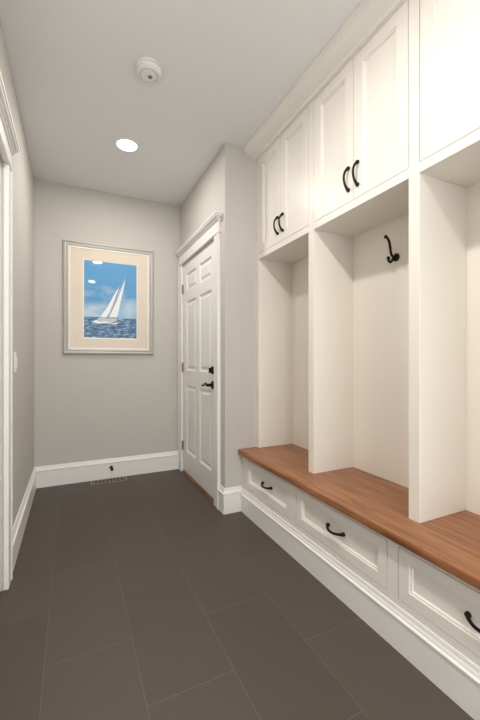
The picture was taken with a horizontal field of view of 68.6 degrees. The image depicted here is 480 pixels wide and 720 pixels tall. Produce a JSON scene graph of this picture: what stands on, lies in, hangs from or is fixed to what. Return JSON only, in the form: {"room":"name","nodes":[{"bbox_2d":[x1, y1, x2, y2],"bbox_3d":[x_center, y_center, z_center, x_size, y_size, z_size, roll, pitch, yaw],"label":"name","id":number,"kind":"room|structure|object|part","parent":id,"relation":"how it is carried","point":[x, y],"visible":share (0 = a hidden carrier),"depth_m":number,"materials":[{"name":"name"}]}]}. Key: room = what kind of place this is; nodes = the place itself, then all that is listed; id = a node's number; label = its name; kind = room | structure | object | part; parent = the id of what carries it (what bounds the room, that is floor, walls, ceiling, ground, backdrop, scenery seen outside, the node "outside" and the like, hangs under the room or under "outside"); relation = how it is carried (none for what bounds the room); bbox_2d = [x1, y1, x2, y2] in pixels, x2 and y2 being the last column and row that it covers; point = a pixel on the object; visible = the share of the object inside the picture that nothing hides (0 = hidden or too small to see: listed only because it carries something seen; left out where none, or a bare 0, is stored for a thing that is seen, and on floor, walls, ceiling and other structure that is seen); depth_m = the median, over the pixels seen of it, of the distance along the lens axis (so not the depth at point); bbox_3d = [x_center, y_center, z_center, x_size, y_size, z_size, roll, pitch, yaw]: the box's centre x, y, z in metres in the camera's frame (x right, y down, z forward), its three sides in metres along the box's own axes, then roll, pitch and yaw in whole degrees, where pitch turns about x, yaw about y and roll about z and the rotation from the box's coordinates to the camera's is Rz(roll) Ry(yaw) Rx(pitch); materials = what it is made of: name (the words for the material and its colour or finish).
{"room":"mudroom","nodes":[
{"label":"mudroom","id":0,"kind":"room"},
{"bbox_2d":[0,17,33,590],"bbox_3d":[-0.791,-0.230,0.837,0.120,2.660,4.792,0,0,-26],"label":"wall","id":1,"kind":"structure","parent":0,"point":[23,177],"depth_m":2.23,"materials":[{"name":"paint"}]},
{"bbox_2d":[0,161,0,588],"bbox_3d":[-0.966,0.071,1.273,0.040,2.013,0.864,0,0,-26],"label":"door","id":2,"kind":"structure","parent":1,"relation":"in","point":[0,161],"depth_m":1.66,"materials":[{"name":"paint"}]},
{"bbox_2d":[0,71,19,589],"bbox_3d":[-0.910,0.011,1.288,0.054,2.178,1.096,0,0,-26],"label":"door frame","id":3,"kind":"structure","parent":1,"relation":"attached to","point":[9,145],"depth_m":1.69,"materials":[{"name":"paint"}]},
{"bbox_2d":[14,352,16,371],"bbox_3d":[-1.277,0.013,2.006,0.011,0.115,0.070,0,0,-26],"label":"light switch","id":4,"kind":"object","parent":1,"relation":"attached to","point":[15,353],"visible":1,"depth_m":1.99,"materials":[{"name":"white plastic"}]},
{"bbox_2d":[13,467,36,570],"bbox_3d":[-0.727,1.010,0.867,0.022,0.180,4.792,0,0,-26],"label":"baseboard","id":5,"kind":"structure","parent":1,"relation":"attached to","point":[20,523],"depth_m":2.22,"materials":[{"name":"paint"}]},
{"bbox_2d":[34,179,179,466],"bbox_3d":[-0.958,-0.230,3.478,2.094,2.660,0.120,0,0,-26],"label":"wall","id":6,"kind":"structure","parent":0,"point":[88,407],"depth_m":3.25,"materials":[{"name":"paint"}]},
{"bbox_2d":[35,451,177,487],"bbox_3d":[-1.185,1.010,3.292,1.284,0.180,0.022,0,0,-26],"label":"baseboard","id":7,"kind":"structure","parent":6,"relation":"attached to","point":[76,472],"depth_m":3.25,"materials":[{"name":"paint"}]},
{"bbox_2d":[63,239,152,354],"bbox_3d":[-1.206,-0.558,3.278,0.791,1.011,0.028,0,0,-26],"label":"framed picture","id":8,"kind":"object","parent":6,"relation":"attached to","point":[108,290],"visible":1,"depth_m":3.27,"materials":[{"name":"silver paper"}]},
{"bbox_2d":[84,260,136,338],"bbox_3d":[-1.205,-0.555,3.290,0.470,0.709,0.006,0,0,-26],"label":"painting","id":9,"kind":"object","parent":8,"relation":"attached to","point":[110,286],"depth_m":3.29,"materials":[{"name":"paper"}]},
{"bbox_2d":[0,0,361,205],"bbox_3d":[0.095,-1.610,1.271,2.094,0.100,5.012,0,0,-26],"label":"ceiling","id":10,"kind":"structure","parent":0,"point":[226,65],"depth_m":1.94,"materials":[{"name":"paint"}]},
{"bbox_2d":[114,137,139,152],"bbox_3d":[-0.820,-1.557,2.554,0.176,0.006,0.176,0,0,-26],"label":"recessed light","id":11,"kind":"object","parent":10,"relation":"in","point":[124,144],"visible":1,"depth_m":2.54,"materials":[{"name":"white plastic"}]},
{"bbox_2d":[136,57,161,82],"bbox_3d":[-0.486,-1.538,1.880,0.136,0.045,0.136,0,0,-26],"label":"smoke detector","id":12,"kind":"object","parent":10,"relation":"attached to","point":[148,69],"visible":1,"depth_m":1.85,"materials":[{"name":"white plastic"}]},
{"bbox_2d":[180,143,244,487],"bbox_3d":[-0.287,-0.230,3.086,0.160,2.660,1.167,0,0,-26],"label":"wall","id":13,"kind":"structure","parent":0,"point":[221,188],"depth_m":2.57,"materials":[{"name":"paint"}]},
{"bbox_2d":[182,240,213,502],"bbox_3d":[-0.379,0.083,3.079,0.103,2.035,0.890,0,0,-26],"label":"door","id":14,"kind":"structure","parent":13,"relation":"in","point":[198,272],"depth_m":3.06,"materials":[{"name":"paint"}]},
{"bbox_3d":[-0.257,0.195,2.771,0.060,0.064,0.153,0,0,-26],"label":"lever handle","id":15,"kind":"part","parent":14,"relation":"part of","materials":[{"name":"black metal"}]},
{"bbox_2d":[175,211,221,508],"bbox_3d":[-0.392,0.011,3.058,0.054,2.178,1.112,0,0,-26],"label":"door frame","id":16,"kind":"structure","parent":13,"relation":"attached to","point":[211,228],"depth_m":2.65,"materials":[{"name":"paint"}]},
{"bbox_2d":[256,102,310,263],"bbox_3d":[0.390,-1.153,2.392,0.350,0.815,0.668,0,0,-26],"label":"upper cabinet","id":17,"kind":"object","parent":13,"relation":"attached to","point":[283,171],"visible":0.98,"depth_m":2.29,"materials":[{"name":"paint"}]},
{"bbox_3d":[0.212,-1.135,2.469,0.020,0.694,0.300,0,0,-26],"label":"door","id":18,"kind":"part","parent":17,"relation":"part of","materials":[{"name":"paint"}]},
{"bbox_3d":[0.239,-0.900,2.349,0.040,0.126,0.019,0,0,-26],"label":"handle","id":19,"kind":"part","parent":17,"relation":"part of","materials":[{"name":"black metal"}]},
{"bbox_3d":[0.266,-0.900,2.292,0.040,0.126,0.019,0,0,-26],"label":"handle","id":20,"kind":"part","parent":17,"relation":"part of","materials":[{"name":"black metal"}]},
{"bbox_3d":[0.343,-1.135,2.196,0.020,0.694,0.300,0,0,-26],"label":"door","id":21,"kind":"part","parent":17,"relation":"part of","materials":[{"name":"paint"}]},
{"bbox_2d":[243,0,404,160],"bbox_3d":[0.513,-1.525,1.688,0.110,0.070,2.045,0,0,-26],"label":"crown molding","id":22,"kind":"structure","parent":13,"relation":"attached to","point":[368,16],"depth_m":1.82,"materials":[{"name":"paint"}]},
{"bbox_2d":[0,469,473,719],"bbox_3d":[0.095,1.150,1.271,2.094,0.100,5.012,0,0,-26],"label":"floor","id":23,"kind":"structure","parent":0,"point":[136,598],"depth_m":1.44,"materials":[{"name":"tile"}]},
{"bbox_2d":[90,476,127,485],"bbox_3d":[-1.189,1.097,3.200,0.310,0.006,0.110,0,0,-26],"label":"floor vent","id":24,"kind":"object","parent":23,"relation":"in","point":[124,478],"visible":1,"depth_m":3.20,"materials":[{"name":"metal"}]},
{"bbox_2d":[242,456,293,526],"bbox_3d":[0.341,0.894,2.369,0.457,0.412,0.668,0,0,-26],"label":"base cabinet","id":25,"kind":"object","parent":23,"relation":"on","point":[277,494],"visible":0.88,"depth_m":2.22,"materials":[{"name":"paint"}]},
{"bbox_3d":[0.161,0.809,2.262,0.040,0.021,0.126,0,0,-26],"label":"handle","id":26,"kind":"part","parent":25,"relation":"part of","materials":[{"name":"black metal"}]},
{"bbox_2d":[294,486,392,601],"bbox_3d":[0.631,0.894,1.762,0.457,0.412,0.677,0,0,-26],"label":"drawer","id":27,"kind":"object","parent":23,"relation":"on","point":[367,553],"visible":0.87,"depth_m":1.60,"materials":[{"name":"paint"}]},
{"bbox_3d":[0.442,0.809,1.672,0.040,0.021,0.126,0,0,-26],"label":"handle","id":28,"kind":"part","parent":27,"relation":"part of","materials":[{"name":"black metal"}]},
{"bbox_2d":[241,489,479,719],"bbox_3d":[0.446,1.020,1.656,0.019,0.160,2.045,0,0,-26],"label":"baseboard","id":29,"kind":"structure","parent":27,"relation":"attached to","point":[453,673],"depth_m":1.39,"materials":[{"name":"paint"}]},
{"bbox_2d":[393,542,479,666],"bbox_3d":[0.927,0.894,1.141,0.457,0.412,0.700,0,0,-26],"label":"drawer","id":30,"kind":"object","parent":23,"relation":"on","point":[448,606],"visible":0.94,"depth_m":1.20,"materials":[{"name":"paint"}]},
{"bbox_2d":[238,444,479,589],"bbox_3d":[0.640,0.669,1.738,0.467,0.038,2.065,0,0,-26],"label":"bench","id":31,"kind":"object","parent":30,"relation":"on","point":[451,542],"visible":0.94,"depth_m":1.54,"materials":[{"name":"brown wood"}]},
{"bbox_2d":[256,173,479,522],"bbox_3d":[0.704,-0.048,1.779,0.312,1.395,2.045,0,0,-26],"label":"locker","id":32,"kind":"object","parent":31,"relation":"on","point":[366,362],"visible":1,"depth_m":1.90,"materials":[{"name":"white wood"}]},
{"bbox_2d":[384,235,399,262],"bbox_3d":[0.784,-0.575,1.835,0.086,0.143,0.042,0,0,-26],"label":"coat hook","id":33,"kind":"object","parent":32,"relation":"attached to","point":[395,257],"visible":1,"depth_m":1.83,"materials":[{"name":"black metal"}]},
{"bbox_3d":[0.780,-0.575,1.833,0.077,0.143,0.019,0,0,-26],"label":"hook arm","id":34,"kind":"part","parent":33,"relation":"part of","materials":[{"name":"black metal"}]},
{"bbox_3d":[0.815,-0.540,1.850,0.016,0.042,0.042,0,0,-26],"label":"plate","id":35,"kind":"part","parent":33,"relation":"part of","materials":[{"name":"black metal"}]},
{"bbox_3d":[0.734,0.809,1.062,0.040,0.021,0.126,0,0,-26],"label":"handle","id":36,"kind":"part","parent":30,"relation":"part of","materials":[{"name":"black metal"}]},
{"bbox_2d":[245,153,255,447],"bbox_3d":[0.250,-0.230,2.762,0.530,2.660,0.120,0,0,-26],"label":"wall","id":37,"kind":"structure","parent":0,"point":[250,163],"depth_m":2.61,"materials":[{"name":"paint"}]},
{"bbox_2d":[218,485,241,514],"bbox_3d":[-0.070,1.010,2.576,0.157,0.180,0.104,0,0,-26],"label":"baseboard","id":38,"kind":"structure","parent":37,"relation":"attached to","point":[229,499],"depth_m":2.54,"materials":[{"name":"paint"}]},
{"bbox_3d":[1.241,-0.230,1.160,0.120,2.660,3.625,0,0,-26],"label":"wall","id":39,"kind":"structure","parent":0,"visible":0},
{"bbox_2d":[311,0,413,236],"bbox_3d":[0.680,-1.153,1.785,0.350,0.815,0.677,0,0,-26],"label":"upper cabinet","id":40,"kind":"object","parent":39,"relation":"attached to","point":[362,120],"visible":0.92,"depth_m":1.67,"materials":[{"name":"paint"}]},
{"bbox_3d":[0.498,-1.135,1.871,0.020,0.694,0.309,0,0,-26],"label":"door","id":41,"kind":"part","parent":40,"relation":"part of","materials":[{"name":"paint"}]},
{"bbox_3d":[0.526,-0.900,1.747,0.040,0.126,0.019,0,0,-26],"label":"handle","id":42,"kind":"part","parent":40,"relation":"part of","materials":[{"name":"black metal"}]},
{"bbox_3d":[0.553,-0.900,1.690,0.040,0.126,0.019,0,0,-26],"label":"handle","id":43,"kind":"part","parent":40,"relation":"part of","materials":[{"name":"black metal"}]},
{"bbox_3d":[0.632,-1.135,1.590,0.020,0.694,0.309,0,0,-26],"label":"door","id":44,"kind":"part","parent":40,"relation":"part of","materials":[{"name":"paint"}]},
{"bbox_2d":[414,0,479,187],"bbox_3d":[0.976,-1.153,1.164,0.350,0.815,0.700,0,0,-26],"label":"upper cabinet","id":45,"kind":"object","parent":39,"relation":"attached to","point":[446,32],"visible":0.94,"depth_m":1.32,"materials":[{"name":"paint"}]}
]}

